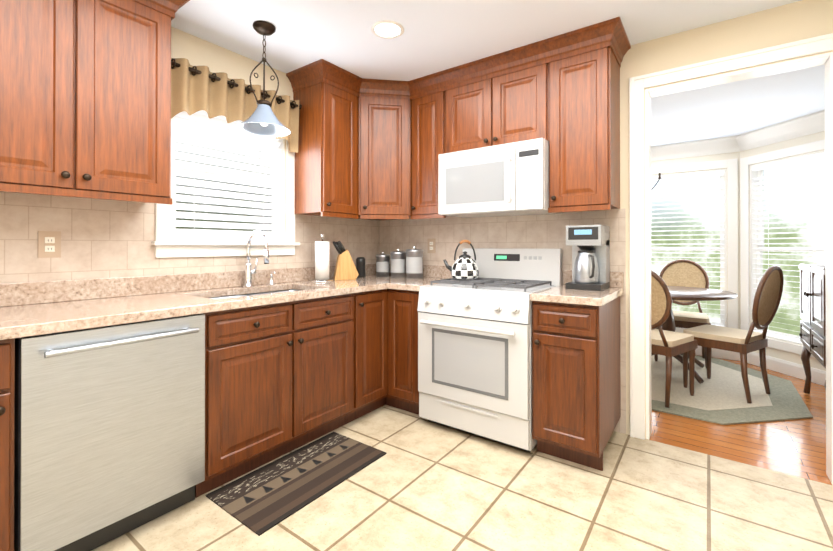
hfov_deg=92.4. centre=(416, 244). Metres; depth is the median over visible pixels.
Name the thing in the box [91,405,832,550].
floor
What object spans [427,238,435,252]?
outlet
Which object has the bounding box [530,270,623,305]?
countertop
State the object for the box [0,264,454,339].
countertop
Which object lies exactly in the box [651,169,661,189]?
dining chandelier
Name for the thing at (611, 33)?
crown molding
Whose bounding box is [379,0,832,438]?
wall
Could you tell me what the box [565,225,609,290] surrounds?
coffee maker
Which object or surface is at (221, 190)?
backdrop
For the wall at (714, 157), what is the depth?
4.19 m
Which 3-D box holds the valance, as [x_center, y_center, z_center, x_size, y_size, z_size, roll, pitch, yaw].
[-1.147,-0.854,2.538,0.115,0.379,0.960,0,0,36]
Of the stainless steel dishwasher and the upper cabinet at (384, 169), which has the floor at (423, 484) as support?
the stainless steel dishwasher
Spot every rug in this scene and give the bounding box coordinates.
[205,432,386,535]
[651,355,812,424]
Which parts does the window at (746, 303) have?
back window casing trim in the dining room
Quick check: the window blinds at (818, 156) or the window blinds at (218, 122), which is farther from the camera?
the window blinds at (818, 156)
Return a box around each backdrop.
[174,115,271,231]
[651,159,824,335]
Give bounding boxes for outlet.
[38,231,60,257]
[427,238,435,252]
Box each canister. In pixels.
[376,252,389,276]
[390,249,405,276]
[406,246,422,277]
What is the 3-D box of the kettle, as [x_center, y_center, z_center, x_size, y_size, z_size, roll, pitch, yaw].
[0.340,0.104,2.897,0.230,0.280,0.204,0,0,36]
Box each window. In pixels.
[151,118,299,257]
[651,139,824,357]
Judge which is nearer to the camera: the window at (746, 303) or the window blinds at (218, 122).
the window blinds at (218, 122)
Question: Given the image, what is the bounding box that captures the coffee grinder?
[356,257,365,276]
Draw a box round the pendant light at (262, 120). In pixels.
[236,21,290,136]
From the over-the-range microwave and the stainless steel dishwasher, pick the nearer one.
the stainless steel dishwasher
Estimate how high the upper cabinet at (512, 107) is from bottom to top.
0.508 m
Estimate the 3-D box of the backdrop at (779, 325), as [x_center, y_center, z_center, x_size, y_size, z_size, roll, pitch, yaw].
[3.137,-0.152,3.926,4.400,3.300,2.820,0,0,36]
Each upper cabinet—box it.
[0,0,171,204]
[293,82,357,218]
[357,96,411,220]
[411,91,451,219]
[446,63,548,152]
[548,46,619,212]
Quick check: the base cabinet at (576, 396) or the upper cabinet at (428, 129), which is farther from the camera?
the upper cabinet at (428, 129)
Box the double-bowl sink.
[210,289,298,298]
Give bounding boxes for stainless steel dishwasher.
[14,313,204,550]
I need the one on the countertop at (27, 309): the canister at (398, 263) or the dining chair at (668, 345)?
the canister at (398, 263)
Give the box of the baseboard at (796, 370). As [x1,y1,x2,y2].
[695,346,825,385]
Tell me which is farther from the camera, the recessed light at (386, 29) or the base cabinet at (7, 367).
the recessed light at (386, 29)
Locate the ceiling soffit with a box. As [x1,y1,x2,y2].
[651,64,824,145]
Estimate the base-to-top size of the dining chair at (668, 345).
1.027 m
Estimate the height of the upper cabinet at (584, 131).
0.960 m
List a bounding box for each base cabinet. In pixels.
[0,338,14,550]
[195,293,352,497]
[345,289,419,423]
[532,296,620,470]
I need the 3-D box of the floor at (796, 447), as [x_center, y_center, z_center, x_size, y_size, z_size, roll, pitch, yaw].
[1.385,1.240,4.166,4.920,0.078,2.750,0,0,36]
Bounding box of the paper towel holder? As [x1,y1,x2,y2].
[312,234,332,281]
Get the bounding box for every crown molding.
[133,0,630,99]
[651,110,824,160]
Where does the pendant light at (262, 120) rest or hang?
hanging from the ceiling
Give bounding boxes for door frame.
[629,33,832,484]
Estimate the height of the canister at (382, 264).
0.215 m
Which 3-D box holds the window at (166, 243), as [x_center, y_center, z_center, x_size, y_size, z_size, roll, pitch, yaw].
[-1.209,-0.464,2.612,0.170,1.077,0.960,0,0,36]
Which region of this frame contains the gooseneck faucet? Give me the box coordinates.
[243,230,268,286]
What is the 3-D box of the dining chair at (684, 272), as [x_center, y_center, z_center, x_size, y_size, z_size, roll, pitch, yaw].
[2.759,0.672,4.152,0.480,1.028,0.563,0,0,36]
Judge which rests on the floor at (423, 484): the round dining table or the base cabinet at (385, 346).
the base cabinet at (385, 346)
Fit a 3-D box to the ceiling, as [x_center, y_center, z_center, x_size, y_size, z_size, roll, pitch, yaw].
[0.112,-1.278,2.432,4.920,0.060,7.070,0,0,36]
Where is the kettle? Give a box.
[443,240,478,278]
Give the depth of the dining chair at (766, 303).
3.08 m
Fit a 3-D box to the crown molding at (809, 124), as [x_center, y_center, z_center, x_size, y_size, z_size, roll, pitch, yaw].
[1.335,-1.036,4.132,4.648,0.150,2.378,0,0,36]
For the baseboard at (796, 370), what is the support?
attached to the wall at (786, 355)
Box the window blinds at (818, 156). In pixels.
[752,152,824,342]
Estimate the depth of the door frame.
2.41 m
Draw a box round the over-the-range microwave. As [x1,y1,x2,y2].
[439,138,562,217]
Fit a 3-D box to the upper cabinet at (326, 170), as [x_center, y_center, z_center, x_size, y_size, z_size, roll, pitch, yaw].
[-0.663,-0.676,2.992,0.360,0.960,0.350,0,0,36]
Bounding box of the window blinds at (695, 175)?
[651,170,724,326]
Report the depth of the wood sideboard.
2.88 m
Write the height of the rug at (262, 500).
0.006 m
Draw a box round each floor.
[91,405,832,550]
[649,355,831,484]
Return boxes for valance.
[171,58,301,152]
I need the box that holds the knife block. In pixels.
[333,241,358,279]
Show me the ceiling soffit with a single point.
(731, 109)
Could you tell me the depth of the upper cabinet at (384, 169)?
3.06 m
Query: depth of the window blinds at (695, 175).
4.41 m
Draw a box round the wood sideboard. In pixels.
[799,264,825,393]
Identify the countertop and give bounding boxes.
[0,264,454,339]
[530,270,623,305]
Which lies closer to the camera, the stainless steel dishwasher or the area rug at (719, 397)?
the stainless steel dishwasher
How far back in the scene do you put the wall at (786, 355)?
3.72 m
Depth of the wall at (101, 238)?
2.12 m
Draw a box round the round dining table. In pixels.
[651,286,736,383]
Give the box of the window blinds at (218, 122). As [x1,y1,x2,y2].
[173,110,281,239]
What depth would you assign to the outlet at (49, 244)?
1.86 m
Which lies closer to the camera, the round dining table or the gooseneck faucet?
the gooseneck faucet
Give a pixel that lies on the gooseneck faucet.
(249, 271)
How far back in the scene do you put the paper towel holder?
2.92 m
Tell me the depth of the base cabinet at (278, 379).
2.11 m
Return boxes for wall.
[0,27,378,283]
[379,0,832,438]
[651,152,740,328]
[740,131,825,370]
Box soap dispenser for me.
[268,272,275,284]
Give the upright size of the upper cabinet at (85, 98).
0.960 m
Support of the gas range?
on the floor at (423, 484)
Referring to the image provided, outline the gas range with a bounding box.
[417,248,561,452]
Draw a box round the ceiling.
[171,0,800,80]
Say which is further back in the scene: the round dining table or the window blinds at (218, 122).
the round dining table
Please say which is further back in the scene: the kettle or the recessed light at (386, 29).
the kettle
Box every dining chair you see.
[651,270,697,407]
[654,259,710,368]
[683,265,783,403]
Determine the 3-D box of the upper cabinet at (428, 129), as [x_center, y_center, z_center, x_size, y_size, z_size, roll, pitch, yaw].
[0.165,-0.676,3.137,0.308,0.960,0.360,0,0,36]
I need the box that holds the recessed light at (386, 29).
[371,20,403,38]
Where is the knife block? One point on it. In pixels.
(345, 268)
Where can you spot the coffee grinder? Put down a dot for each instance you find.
(360, 265)
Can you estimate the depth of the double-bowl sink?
2.56 m
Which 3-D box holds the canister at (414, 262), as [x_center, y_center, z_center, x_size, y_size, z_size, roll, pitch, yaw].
[-0.017,0.144,3.318,0.146,0.260,0.146,0,0,36]
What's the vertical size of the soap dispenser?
0.086 m

